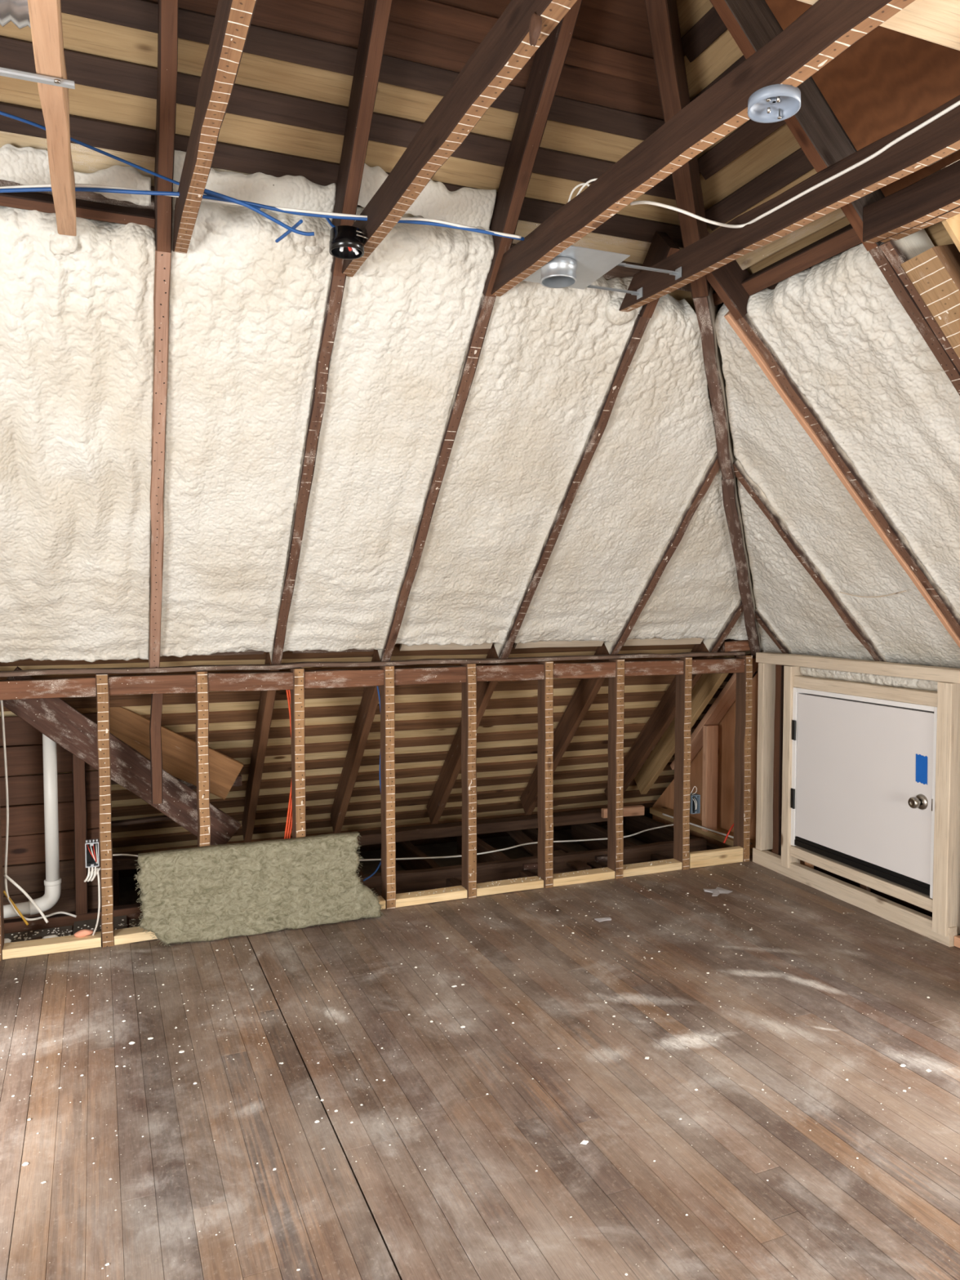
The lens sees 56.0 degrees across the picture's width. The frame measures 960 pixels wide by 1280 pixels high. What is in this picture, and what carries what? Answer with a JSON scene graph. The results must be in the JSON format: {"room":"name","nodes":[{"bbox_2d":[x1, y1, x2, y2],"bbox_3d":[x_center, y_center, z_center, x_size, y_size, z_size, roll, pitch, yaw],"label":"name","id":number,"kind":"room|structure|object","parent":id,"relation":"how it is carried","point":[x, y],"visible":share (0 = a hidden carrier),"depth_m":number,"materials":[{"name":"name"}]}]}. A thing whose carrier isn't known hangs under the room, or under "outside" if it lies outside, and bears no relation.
{"room":"attic","nodes":[
{"label":"attic","id":0,"kind":"room"},
{"bbox_2d":[0,712,179,934],"bbox_3d":[-2.247,0.951,4.335,1.650,1.196,0.257,-1,3,-22],"label":"planks","id":1,"kind":"object","parent":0,"point":[77,790],"visible":0.41,"depth_m":4.31,"materials":[{"name":"brown wood"}]},
{"bbox_2d":[178,773,241,789],"bbox_3d":[-1.447,0.752,4.791,0.345,0.058,0.103,-1,3,-22],"label":"board","id":2,"kind":"object","parent":1,"relation":"attached to","point":[237,782],"visible":0.26,"depth_m":4.80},
{"bbox_2d":[0,651,752,960],"bbox_3d":[-1.685,0.744,4.051,7.011,1.239,0.155,-1,3,-22],"label":"wall","id":3,"kind":"structure","parent":0,"point":[102,686],"depth_m":4.61,"materials":[{"name":"brown wood"}]},
{"bbox_2d":[3,890,28,925],"bbox_3d":[-2.046,1.181,3.978,0.101,0.173,0.011,-2,3,-34],"label":"cable","id":4,"kind":"object","parent":3,"relation":"attached to","point":[4,891],"visible":0.99,"depth_m":3.98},
{"bbox_2d":[3,874,48,923],"bbox_3d":[-2.010,1.146,3.999,0.178,0.256,0.022,-2,4,-40],"label":"cable","id":5,"kind":"object","parent":3,"relation":"attached to","point":[6,876],"visible":1,"depth_m":4.00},
{"bbox_2d":[0,700,76,920],"bbox_3d":[-1.983,0.768,4.054,0.044,1.054,0.318,2,3,38],"label":"cable","id":6,"kind":"object","parent":3,"relation":"attached to","point":[1,701],"visible":0.96,"depth_m":3.93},
{"bbox_2d":[73,928,93,937],"bbox_3d":[-1.770,1.307,4.028,0.080,0.034,0.044,-1,3,-22],"label":"scrap","id":7,"kind":"object","parent":3,"relation":"on","point":[82,933],"visible":1,"depth_m":4.01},
{"bbox_2d":[84,838,100,935],"bbox_3d":[-1.717,1.112,4.008,0.073,0.467,0.070,-1,3,-22],"label":"wall box","id":8,"kind":"object","parent":3,"relation":"attached to","point":[91,846],"visible":0.99,"depth_m":3.99,"materials":[{"name":"metal"}]},
{"bbox_2d":[112,853,137,857],"bbox_3d":[-1.663,1.013,4.248,0.150,0.015,0.029,0,3,-2],"label":"cable","id":9,"kind":"object","parent":3,"relation":"attached to","point":[130,855],"visible":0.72,"depth_m":4.25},
{"bbox_2d":[149,693,163,804],"bbox_3d":[-1.497,0.498,4.176,0.060,0.515,0.052,0,3,-22],"label":"post","id":10,"kind":"object","parent":3,"relation":"hanging from","point":[155,736],"visible":0.85,"depth_m":4.16,"materials":[{"name":"brown wood"}]},
{"bbox_2d":[284,689,291,839],"bbox_3d":[-0.940,0.593,4.412,0.021,0.770,0.060,3,4,45],"label":"cable","id":11,"kind":"object","parent":3,"relation":"hanging from","point":[286,691],"visible":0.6,"depth_m":4.41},
{"bbox_2d":[286,689,292,838],"bbox_3d":[-0.929,0.593,4.416,0.021,0.771,0.061,3,4,44],"label":"cable","id":12,"kind":"object","parent":3,"relation":"hanging from","point":[289,691],"visible":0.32,"depth_m":4.41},
{"bbox_2d":[288,815,292,838],"bbox_3d":[-0.917,0.594,4.422,0.024,0.772,0.066,1,3,26],"label":"cable","id":13,"kind":"object","parent":3,"relation":"hanging from","point":[291,828],"visible":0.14,"depth_m":4.42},
{"bbox_2d":[363,685,381,881],"bbox_3d":[-0.535,0.719,4.578,0.123,1.022,0.029,0,3,-10],"label":"cable","id":14,"kind":"object","parent":3,"relation":"hanging from","point":[377,686],"visible":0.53,"depth_m":4.57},
{"bbox_2d":[689,786,700,813],"bbox_3d":[1.222,0.911,5.179,0.058,0.159,0.061,-1,3,-22],"label":"wall box","id":15,"kind":"object","parent":3,"relation":"attached to","point":[695,803],"visible":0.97,"depth_m":5.17,"materials":[{"name":"blue plastic"}]},
{"bbox_2d":[723,822,733,843],"bbox_3d":[1.523,1.036,5.444,0.150,0.367,0.016,-2,3,-30],"label":"cable","id":16,"kind":"object","parent":3,"relation":"attached to","point":[732,825],"visible":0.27,"depth_m":5.43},
{"bbox_2d":[718,640,750,652],"bbox_3d":[1.496,0.034,5.310,0.169,0.070,0.084,-1,3,-13],"label":"block","id":17,"kind":"object","parent":3,"relation":"on","point":[735,645],"visible":0.81,"depth_m":5.27,"materials":[{"name":"brown wood"}]},
{"bbox_2d":[0,0,761,853],"bbox_3d":[0.066,-0.996,3.718,6.610,4.818,4.695,-1,3,-22],"label":"roof sheathing","id":18,"kind":"structure","parent":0,"point":[286,112],"depth_m":2.97,"materials":[{"name":"brown wood"}]},
{"bbox_2d":[0,143,151,205],"bbox_3d":[-1.311,-1.377,2.649,0.650,0.102,0.079,-1,3,-22],"label":"foam","id":19,"kind":"object","parent":18,"relation":"attached to","point":[24,166],"visible":0.67,"depth_m":2.66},
{"bbox_2d":[0,205,155,662],"bbox_3d":[-1.580,-0.614,3.365,0.663,1.487,1.456,-1,3,-22],"label":"foam","id":20,"kind":"object","parent":18,"relation":"attached to","point":[77,329],"visible":0.98,"depth_m":3.21,"materials":[{"name":"plastic"}]},
{"bbox_2d":[49,231,78,255],"bbox_3d":[-1.249,-1.212,2.715,0.083,0.119,0.064,-1,3,-22],"label":"tuft","id":21,"kind":"object","parent":20,"relation":"attached to","point":[65,245],"visible":0.59,"depth_m":2.69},
{"bbox_2d":[2,666,241,845],"bbox_3d":[-1.683,0.587,4.271,1.098,0.962,0.072,-2,3,-31],"label":"valley timber","id":22,"kind":"object","parent":18,"relation":"attached to","point":[54,717],"visible":0.8,"depth_m":4.24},
{"bbox_2d":[3,733,61,918],"bbox_3d":[-2.063,0.811,4.136,0.251,0.907,0.076,-1,3,-28],"label":"drain pipe","id":23,"kind":"object","parent":22,"relation":"attached to","point":[52,882],"visible":0.83,"depth_m":4.16,"materials":[{"name":"white plastic"}]},
{"bbox_2d":[75,706,243,799],"bbox_3d":[-1.662,0.513,4.538,0.919,0.638,0.052,-1,3,-22],"label":"wood board","id":24,"kind":"object","parent":18,"relation":"attached to","point":[178,751],"visible":0.51,"depth_m":4.56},
{"bbox_2d":[148,0,178,667],"bbox_3d":[-0.903,-1.493,2.588,0.056,3.395,3.330,-1,3,-22],"label":"rafter","id":25,"kind":"object","parent":18,"relation":"attached to","point":[168,10],"visible":0.82,"depth_m":2.87,"materials":[{"name":"brown wood"}]},
{"bbox_2d":[173,0,257,253],"bbox_3d":[-0.141,-1.171,0.964,0.051,0.114,4.039,-1,3,-23],"label":"joist","id":26,"kind":"object","parent":25,"relation":"attached to","point":[233,18],"visible":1,"depth_m":2.00,"materials":[{"name":"brown wood"}]},
{"bbox_2d":[0,111,260,209],"bbox_3d":[-0.962,-1.284,2.458,0.726,0.083,0.099,-2,3,-35],"label":"cable","id":27,"kind":"object","parent":26,"relation":"on","point":[3,113],"visible":0.58,"depth_m":2.43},
{"bbox_2d":[204,188,314,235],"bbox_3d":[-0.635,-1.238,2.612,0.323,0.081,0.031,-1,3,-27],"label":"cable","id":28,"kind":"object","parent":26,"relation":"hanging from","point":[207,191],"visible":0.98,"depth_m":2.60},
{"bbox_2d":[0,183,521,238],"bbox_3d":[-0.647,-1.268,2.657,1.581,0.045,0.084,0,3,-9],"label":"cable","id":29,"kind":"object","parent":26,"relation":"attached to","point":[42,185],"visible":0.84,"depth_m":2.67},
{"bbox_2d":[0,186,524,240],"bbox_3d":[-0.637,-1.263,2.656,1.589,0.036,0.093,0,3,-10],"label":"cable","id":30,"kind":"object","parent":26,"relation":"attached to","point":[47,188],"visible":0.82,"depth_m":2.62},
{"bbox_2d":[275,219,302,242],"bbox_3d":[-0.577,-1.234,2.726,0.012,0.020,0.162,-2,3,-39],"label":"cable","id":31,"kind":"object","parent":30,"relation":"attached to","point":[300,221],"visible":0.89,"depth_m":2.73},
{"bbox_2d":[160,193,333,657],"bbox_3d":[-0.981,-0.667,3.561,0.505,1.545,1.499,-1,3,-22],"label":"foam","id":32,"kind":"object","parent":18,"relation":"attached to","point":[247,308],"visible":0.98,"depth_m":3.32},
{"bbox_2d":[304,243,325,254],"bbox_3d":[-0.551,-1.308,2.960,0.135,0.100,0.071,-1,3,-22],"label":"tuft","id":33,"kind":"object","parent":32,"relation":"attached to","point":[315,250],"visible":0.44,"depth_m":2.94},
{"bbox_2d":[173,150,336,221],"bbox_3d":[-0.710,-1.421,2.854,0.502,0.124,0.093,-1,3,-23],"label":"foam","id":34,"kind":"object","parent":18,"relation":"attached to","point":[297,192],"visible":0.66,"depth_m":2.85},
{"bbox_2d":[241,0,392,842],"bbox_3d":[-0.601,-0.957,3.342,0.055,4.536,4.453,-1,3,-22],"label":"rafter","id":35,"kind":"object","parent":18,"relation":"attached to","point":[375,16],"visible":0.8,"depth_m":3.12,"materials":[{"name":"brown wood"}]},
{"bbox_2d":[341,0,577,276],"bbox_3d":[0.348,-1.180,1.161,0.053,0.112,4.039,-1,3,-23],"label":"joist","id":36,"kind":"object","parent":35,"relation":"attached to","point":[506,49],"visible":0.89,"depth_m":2.04,"materials":[{"name":"brown wood"}]},
{"bbox_2d":[328,225,368,259],"bbox_3d":[-0.400,-1.198,2.718,0.104,0.065,0.109,-2,4,-42],"label":"round box","id":37,"kind":"object","parent":36,"relation":"attached to","point":[346,242],"visible":1,"depth_m":2.69,"materials":[{"name":"black plastic"}]},
{"bbox_2d":[325,217,335,227],"bbox_3d":[-0.447,-1.259,2.732,0.022,0.029,0.084,2,3,31],"label":"cable","id":38,"kind":"object","parent":37,"relation":"attached to","point":[329,221],"visible":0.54,"depth_m":2.73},
{"bbox_2d":[528,12,542,46],"bbox_3d":[0.102,-1.137,1.684,0.018,0.058,0.048,-1,3,-22],"label":"knot","id":39,"kind":"object","parent":36,"relation":"attached to","point":[535,23],"visible":1,"depth_m":1.67,"materials":[{"name":"brown wood"}]},
{"bbox_2d":[357,829,381,846],"bbox_3d":[-0.672,1.243,5.510,0.219,0.077,0.331,-1,3,-21],"label":"plate","id":40,"kind":"object","parent":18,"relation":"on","point":[366,837],"depth_m":5.59,"materials":[{"name":"brown wood"}]},
{"bbox_2d":[283,206,494,652],"bbox_3d":[-0.467,-0.694,3.751,0.499,1.564,1.527,-1,3,-22],"label":"foam","id":41,"kind":"object","parent":18,"relation":"attached to","point":[408,313],"visible":0.98,"depth_m":3.52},
{"bbox_2d":[357,163,496,230],"bbox_3d":[-0.183,-1.473,3.015,0.480,0.120,0.096,-1,3,-22],"label":"foam","id":42,"kind":"object","parent":18,"relation":"attached to","point":[468,206],"visible":0.64,"depth_m":3.03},
{"bbox_2d":[395,822,462,842],"bbox_3d":[-0.313,1.237,5.650,0.528,0.077,0.332,-1,3,-21],"label":"plate","id":43,"kind":"object","parent":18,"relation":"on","point":[447,829],"depth_m":5.74,"materials":[{"name":"brown wood"}]},
{"bbox_2d":[330,0,582,833],"bbox_3d":[-0.298,-0.439,4.074,0.055,3.429,3.367,-1,3,-22],"label":"rafter","id":44,"kind":"object","parent":18,"relation":"attached to","point":[548,61],"visible":0.67,"depth_m":3.21,"materials":[{"name":"brown wood"}]},
{"bbox_2d":[490,0,915,296],"bbox_3d":[0.874,-1.190,1.368,0.050,0.113,4.033,-1,3,-24],"label":"joist","id":45,"kind":"object","parent":44,"relation":"attached to","point":[828,28],"visible":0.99,"depth_m":2.12,"materials":[{"name":"brown wood"}]},
{"bbox_2d":[568,182,589,201],"bbox_3d":[0.291,-1.335,2.696,0.079,0.041,0.036,2,3,30],"label":"cable","id":46,"kind":"object","parent":45,"relation":"on","point":[582,184],"visible":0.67,"depth_m":2.68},
{"bbox_2d":[576,177,597,195],"bbox_3d":[0.324,-1.337,2.675,0.124,0.046,0.022,2,3,40],"label":"cable","id":47,"kind":"object","parent":45,"relation":"on","point":[592,180],"visible":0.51,"depth_m":2.67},
{"bbox_2d":[747,84,800,123],"bbox_3d":[0.631,-1.152,1.938,0.109,0.026,0.109,-1,3,-22],"label":"round box","id":48,"kind":"object","parent":45,"relation":"attached to","point":[775,103],"visible":1,"depth_m":1.94,"materials":[{"name":"grey metal"}]},
{"bbox_2d":[476,814,537,834],"bbox_3d":[0.185,1.229,5.838,0.555,0.077,0.332,-1,3,-21],"label":"plate","id":49,"kind":"object","parent":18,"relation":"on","point":[526,822],"depth_m":5.93,"materials":[{"name":"brown wood"}]},
{"bbox_2d":[395,275,642,646],"bbox_3d":[0.076,-0.681,3.993,0.597,1.485,1.446,-1,3,-22],"label":"foam","id":50,"kind":"object","parent":18,"relation":"attached to","point":[548,359],"visible":0.96,"depth_m":3.81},
{"bbox_2d":[605,297,635,325],"bbox_3d":[0.530,-1.248,3.427,0.129,0.106,0.092,-1,3,-22],"label":"tuft","id":51,"kind":"object","parent":50,"relation":"attached to","point":[615,317],"visible":0.75,"depth_m":3.39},
{"bbox_2d":[426,231,679,823],"bbox_3d":[0.186,-0.159,4.602,0.055,2.821,2.774,-1,3,-22],"label":"rafter","id":52,"kind":"object","parent":18,"relation":"attached to","point":[662,246],"visible":0.51,"depth_m":4.15,"materials":[{"name":"brown wood"}]},
{"bbox_2d":[552,808,607,826],"bbox_3d":[0.657,1.221,6.021,0.504,0.077,0.326,-1,3,-21],"label":"plate","id":53,"kind":"object","parent":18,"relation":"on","point":[560,819],"depth_m":6.12,"materials":[{"name":"brown wood"}]},
{"bbox_2d":[514,293,716,643],"bbox_3d":[0.679,-0.678,4.256,0.626,1.444,1.408,-1,3,-22],"label":"foam","id":54,"kind":"object","parent":18,"relation":"attached to","point":[656,446],"visible":0.97,"depth_m":4.17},
{"bbox_2d":[520,452,719,814],"bbox_3d":[0.697,0.125,5.150,0.051,2.205,2.165,-1,3,-22],"label":"rafter","id":55,"kind":"object","parent":18,"relation":"attached to","point":[587,690],"visible":0.53,"depth_m":5.10,"materials":[{"name":"brown wood"}]},
{"bbox_2d":[604,599,742,797],"bbox_3d":[1.187,0.435,5.717,0.052,1.533,1.504,-1,3,-22],"label":"rafter","id":56,"kind":"object","parent":18,"relation":"attached to","point":[664,714],"visible":0.51,"depth_m":5.76,"materials":[{"name":"brown wood"}]},
{"bbox_2d":[626,468,741,639],"bbox_3d":[1.211,-0.447,4.731,0.614,0.932,0.945,-1,3,-22],"label":"foam","id":57,"kind":"object","parent":18,"relation":"attached to","point":[697,591],"visible":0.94,"depth_m":4.81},
{"bbox_2d":[634,650,734,794],"bbox_3d":[1.319,0.558,5.917,0.048,1.095,1.077,-1,3,-22],"label":"rafter","id":58,"kind":"object","parent":18,"relation":"attached to","point":[707,686],"visible":0.66,"depth_m":6.00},
{"bbox_2d":[601,804,644,817],"bbox_3d":[0.960,1.153,6.062,0.301,0.062,0.042,-1,3,-18],"label":"block","id":59,"kind":"object","parent":58,"relation":"attached to","point":[629,811],"visible":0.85,"depth_m":6.06,"materials":[{"name":"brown wood"}]},
{"bbox_2d":[0,815,959,1279],"bbox_3d":[0.757,1.558,2.432,6.918,0.241,8.750,-1,3,-22],"label":"floor","id":60,"kind":"structure","parent":0,"point":[480,1208],"depth_m":2.83,"materials":[{"name":"brown wood"}]},
{"bbox_2d":[4,925,72,942],"bbox_3d":[-2.045,1.373,4.105,0.340,0.018,0.260,-1,3,-22],"label":"board","id":61,"kind":"object","parent":60,"relation":"on","point":[62,929],"visible":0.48,"depth_m":4.18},
{"bbox_2d":[4,938,11,943],"bbox_3d":[-2.114,1.346,4.011,0.055,0.039,0.040,-1,3,-22],"label":"scrap","id":62,"kind":"object","parent":61,"relation":"on","point":[6,940],"visible":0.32,"depth_m":4.01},
{"bbox_2d":[23,936,42,941],"bbox_3d":[-2.052,1.354,4.030,0.184,0.010,0.022,-4,5,-44],"label":"scrap","id":63,"kind":"object","parent":61,"relation":"on","point":[39,937],"visible":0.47,"depth_m":4.08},
{"bbox_2d":[42,934,59,938],"bbox_3d":[-1.934,1.346,4.072,0.078,0.032,0.037,-1,3,-22],"label":"scrap","id":64,"kind":"object","parent":61,"relation":"on","point":[51,935],"visible":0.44,"depth_m":4.07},
{"bbox_2d":[72,915,127,939],"bbox_3d":[-1.784,1.366,4.242,0.235,0.018,0.320,-1,3,-22],"label":"board","id":65,"kind":"object","parent":60,"relation":"on","point":[117,920],"visible":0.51,"depth_m":4.30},
{"bbox_2d":[112,853,140,871],"bbox_3d":[-1.954,1.266,4.987,0.138,0.077,0.316,-1,3,-21],"label":"plate","id":66,"kind":"object","parent":60,"relation":"on","point":[119,862],"depth_m":5.08,"materials":[{"name":"brown wood"}]},
{"bbox_2d":[128,918,141,927],"bbox_3d":[-1.600,1.365,4.273,0.110,0.018,0.240,-1,3,-22],"label":"board","id":67,"kind":"object","parent":60,"relation":"on","point":[136,921],"visible":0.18,"depth_m":4.32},
{"bbox_2d":[133,831,383,946],"bbox_3d":[-1.003,1.149,4.199,1.132,0.417,0.107,-1,3,-22],"label":"insulation batt","id":68,"kind":"object","parent":60,"relation":"on","point":[213,892],"visible":1,"depth_m":4.14,"materials":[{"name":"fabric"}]},
{"bbox_2d":[0,858,959,1276],"bbox_3d":[0.078,1.381,3.173,4.322,0.050,3.558,-1,3,-22],"label":"crumbs","id":69,"kind":"object","parent":60,"relation":"on","point":[121,924],"visible":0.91,"depth_m":3.51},
{"bbox_2d":[359,823,673,861],"bbox_3d":[0.284,1.248,5.525,2.187,0.042,0.148,-1,3,-19],"label":"cable","id":70,"kind":"object","parent":60,"relation":"on","point":[486,852],"visible":0.73,"depth_m":5.44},
{"bbox_2d":[506,830,537,856],"bbox_3d":[0.296,1.300,5.809,0.095,0.022,0.615,-1,3,-15],"label":"plank","id":71,"kind":"object","parent":60,"relation":"on","point":[518,836],"visible":0.69,"depth_m":5.81,"materials":[{"name":"brown wood"}]},
{"bbox_2d":[522,862,537,870],"bbox_3d":[0.307,1.310,5.249,0.122,0.031,0.073,-1,3,-12],"label":"cleat","id":72,"kind":"object","parent":60,"relation":"on","point":[534,865],"visible":0.65,"depth_m":5.21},
{"bbox_2d":[357,837,706,893],"bbox_3d":[0.329,1.360,5.294,2.330,0.179,0.059,-1,3,-21],"label":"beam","id":73,"kind":"structure","parent":60,"relation":"on","point":[417,880],"depth_m":5.20,"materials":[{"name":"brown wood"}]},
{"bbox_2d":[553,849,591,871],"bbox_3d":[0.535,1.318,5.396,0.092,0.028,0.384,-1,3,-21],"label":"plank","id":74,"kind":"object","parent":60,"relation":"on","point":[578,865],"visible":0.55,"depth_m":5.28,"materials":[{"name":"brown wood"}]},
{"bbox_2d":[580,1140,588,1144],"bbox_3d":[0.297,1.429,2.570,0.016,0.004,0.023,2,3,35],"label":"flake","id":75,"kind":"object","parent":60,"relation":"on","point":[584,1142],"visible":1,"depth_m":2.56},
{"bbox_2d":[595,853,607,862],"bbox_3d":[0.747,1.304,5.413,0.122,0.032,0.076,-1,3,-12],"label":"cleat","id":76,"kind":"object","parent":60,"relation":"on","point":[600,858],"visible":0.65,"depth_m":5.38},
{"bbox_2d":[594,917,611,922],"bbox_3d":[0.594,1.343,4.346,0.075,0.009,0.040,-1,3,-22],"label":"paper scrap","id":77,"kind":"object","parent":60,"relation":"on","point":[601,919],"visible":1,"depth_m":4.34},
{"bbox_2d":[703,886,732,896],"bbox_3d":[1.255,1.323,4.764,0.145,0.009,0.120,-1,3,-22],"label":"paper scrap","id":78,"kind":"object","parent":60,"relation":"on","point":[717,891],"visible":1,"depth_m":4.75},
{"bbox_2d":[118,52,959,877],"bbox_3d":[0.824,-0.849,2.243,7.050,5.355,8.802,-1,3,-22],"label":"ceiling","id":79,"kind":"structure","parent":0,"point":[128,873],"depth_m":6.40,"materials":[{"name":"wood"}]},
{"bbox_2d":[27,0,76,235],"bbox_3d":[-0.456,-1.165,0.823,0.059,0.113,4.010,-1,3,-22],"label":"joist","id":80,"kind":"object","parent":79,"relation":"attached to","point":[45,15],"visible":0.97,"depth_m":1.98,"materials":[{"name":"brown wood"}]},
{"bbox_2d":[0,0,31,29],"bbox_3d":[-1.332,-1.361,1.709,0.944,0.173,0.174,-1,3,-25],"label":"duct","id":81,"kind":"object","parent":80,"relation":"on","point":[16,11],"visible":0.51,"depth_m":1.86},
{"bbox_2d":[0,66,75,88],"bbox_3d":[-0.925,-1.150,1.840,0.180,0.015,0.033,-1,3,-22],"label":"channel","id":82,"kind":"object","parent":80,"relation":"attached to","point":[5,72],"visible":1,"depth_m":1.85,"materials":[{"name":"metal"}]},
{"bbox_2d":[618,94,959,311],"bbox_3d":[1.405,-1.198,1.574,0.051,0.114,4.022,-1,3,-25],"label":"joist","id":83,"kind":"object","parent":79,"relation":"attached to","point":[940,138],"visible":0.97,"depth_m":2.53,"materials":[{"name":"brown wood"}]},
{"bbox_2d":[523,245,681,299],"bbox_3d":[0.419,-1.255,3.035,0.488,0.166,0.335,-1,3,-22],"label":"light housing","id":84,"kind":"object","parent":83,"relation":"attached to","point":[575,267],"visible":0.94,"depth_m":2.96,"materials":[{"name":"metal"}]},
{"bbox_2d":[630,100,959,227],"bbox_3d":[0.910,-1.261,2.465,0.950,0.039,0.344,2,4,41],"label":"cable","id":85,"kind":"object","parent":83,"relation":"attached to","point":[957,104],"visible":0.99,"depth_m":2.51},
{"bbox_2d":[797,0,959,50],"bbox_3d":[1.391,-1.285,2.020,3.150,0.020,0.141,-1,3,-22],"label":"board","id":86,"kind":"object","parent":83,"relation":"on","point":[936,21],"visible":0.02,"depth_m":1.85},
{"bbox_2d":[649,653,772,855],"bbox_3d":[1.471,0.747,6.062,0.166,1.440,1.325,-1,3,-22],"label":"wall","id":87,"kind":"structure","parent":0,"point":[713,740],"depth_m":5.88,"materials":[{"name":"brown wood"}]},
{"bbox_2d":[662,813,751,844],"bbox_3d":[1.453,1.216,5.837,0.020,0.017,0.834,-1,3,-27],"label":"cable","id":88,"kind":"object","parent":87,"relation":"on","point":[696,825],"visible":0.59,"depth_m":5.81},
{"bbox_2d":[675,0,959,310],"bbox_3d":[1.195,-1.660,2.212,2.572,3.420,6.188,0,3,5],"label":"roof sheathing","id":89,"kind":"structure","parent":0,"point":[888,79],"depth_m":2.80,"materials":[{"name":"brown wood"}]},
{"bbox_2d":[644,0,760,655],"bbox_3d":[0.754,-1.519,3.217,0.071,3.420,4.646,1,3,23],"label":"rafter","id":90,"kind":"object","parent":89,"relation":"attached to","point":[662,15],"visible":0.77,"depth_m":3.39,"materials":[{"name":"brown wood"}]},
{"bbox_2d":[724,611,747,639],"bbox_3d":[1.515,-0.126,5.231,0.221,0.273,0.296,-1,3,-22],"label":"foam","id":91,"kind":"object","parent":90,"relation":"attached to","point":[738,632],"visible":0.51,"depth_m":5.25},
{"bbox_2d":[757,622,782,653],"bbox_3d":[1.673,-0.054,5.278,0.337,0.315,0.260,-1,3,-22],"label":"foam","id":92,"kind":"object","parent":89,"relation":"attached to","point":[767,645],"visible":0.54,"depth_m":5.26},
{"bbox_2d":[755,606,791,653],"bbox_3d":[1.684,-0.075,5.114,0.358,0.367,0.051,-1,3,-22],"label":"rafter","id":93,"kind":"object","parent":89,"relation":"attached to","point":[766,625],"visible":0.29,"depth_m":5.09,"materials":[{"name":"brown wood"}]},
{"bbox_2d":[737,478,875,661],"bbox_3d":[1.544,-0.369,4.681,1.016,1.012,0.631,-1,3,-22],"label":"foam","id":94,"kind":"object","parent":89,"relation":"attached to","point":[785,594],"visible":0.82,"depth_m":4.66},
{"bbox_2d":[733,457,886,662],"bbox_3d":[1.650,-0.357,4.358,1.077,1.100,0.055,-1,3,-22],"label":"rafter","id":95,"kind":"object","parent":89,"relation":"attached to","point":[753,489],"visible":0.41,"depth_m":4.30,"materials":[{"name":"brown wood"}]},
{"bbox_2d":[706,259,959,637],"bbox_3d":[1.601,-0.625,3.670,1.672,1.696,0.053,-1,3,-22],"label":"rafter","id":96,"kind":"object","parent":89,"relation":"attached to","point":[726,280],"visible":0.44,"depth_m":3.54,"materials":[{"name":"brown wood"}]},
{"bbox_2d":[724,311,959,648],"bbox_3d":[1.630,-0.556,3.733,1.504,1.530,0.029,-1,3,-22],"label":"board","id":97,"kind":"object","parent":96,"relation":"attached to","point":[749,344],"visible":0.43,"depth_m":3.64,"materials":[{"name":"brown wood"}]},
{"bbox_2d":[709,0,959,395],"bbox_3d":[1.536,-0.954,2.887,2.341,2.400,0.102,-1,3,-22],"label":"rafter","id":98,"kind":"object","parent":89,"relation":"attached to","point":[752,24],"visible":0.47,"depth_m":2.67,"materials":[{"name":"brown wood"}]},
{"bbox_2d":[862,160,959,244],"bbox_3d":[1.878,-1.186,1.307,0.053,0.114,3.175,-1,3,-26],"label":"joist","id":99,"kind":"object","parent":98,"relation":"attached to","point":[937,193],"visible":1,"depth_m":2.57,"materials":[{"name":"brown wood"}]},
{"bbox_2d":[880,205,959,242],"bbox_3d":[1.925,-1.187,1.315,0.051,0.112,3.155,-1,3,-26],"label":"joist","id":100,"kind":"object","parent":98,"relation":"attached to","point":[954,211],"visible":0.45,"depth_m":2.60,"materials":[{"name":"brown wood"}]},
{"bbox_2d":[715,303,959,668],"bbox_3d":[1.558,-0.600,3.998,1.490,1.523,0.532,-1,3,-22],"label":"foam","id":101,"kind":"object","parent":89,"relation":"attached to","point":[772,447],"visible":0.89,"depth_m":4.02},
{"bbox_2d":[840,590,906,597],"bbox_3d":[1.796,-0.210,4.126,0.020,0.032,0.400,-1,3,-20],"label":"scrap","id":102,"kind":"object","parent":101,"relation":"attached to","point":[904,590],"visible":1,"depth_m":4.11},
{"bbox_2d":[746,243,959,615],"bbox_3d":[1.802,-0.569,3.396,1.488,1.521,0.618,-1,3,-22],"label":"foam","id":103,"kind":"object","parent":89,"relation":"attached to","point":[837,327],"visible":0.99,"depth_m":3.27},
{"bbox_2d":[900,244,959,359],"bbox_3d":[1.964,-0.471,2.991,1.494,1.467,0.149,-1,3,-22],"label":"wood lath","id":104,"kind":"object","parent":89,"relation":"attached to","point":[934,273],"visible":1,"depth_m":2.70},
{"bbox_2d":[752,652,959,948],"bbox_3d":[2.084,0.735,4.265,0.226,1.238,2.232,-1,3,-21],"label":"door frame","id":105,"kind":"structure","parent":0,"point":[937,918],"depth_m":4.50,"materials":[{"name":"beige wood"}]},
{"bbox_2d":[790,687,937,898],"bbox_3d":[1.901,0.717,4.525,0.140,0.874,0.971,-1,3,-20],"label":"door","id":106,"kind":"structure","parent":105,"relation":"in","point":[857,801],"depth_m":4.47,"materials":[{"name":"paint"}]},
{"bbox_2d":[915,753,927,784],"bbox_3d":[2.029,0.594,4.148,0.001,0.134,0.068,-1,3,-20],"label":"tape","id":107,"kind":"object","parent":106,"relation":"attached to","point":[921,761],"visible":1,"depth_m":4.15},
{"bbox_2d":[941,213,959,252],"bbox_3d":[2.381,0.006,3.076,2.270,2.800,0.015,-1,3,-22],"label":"wall","id":108,"kind":"structure","parent":0,"point":[952,224],"depth_m":2.61,"materials":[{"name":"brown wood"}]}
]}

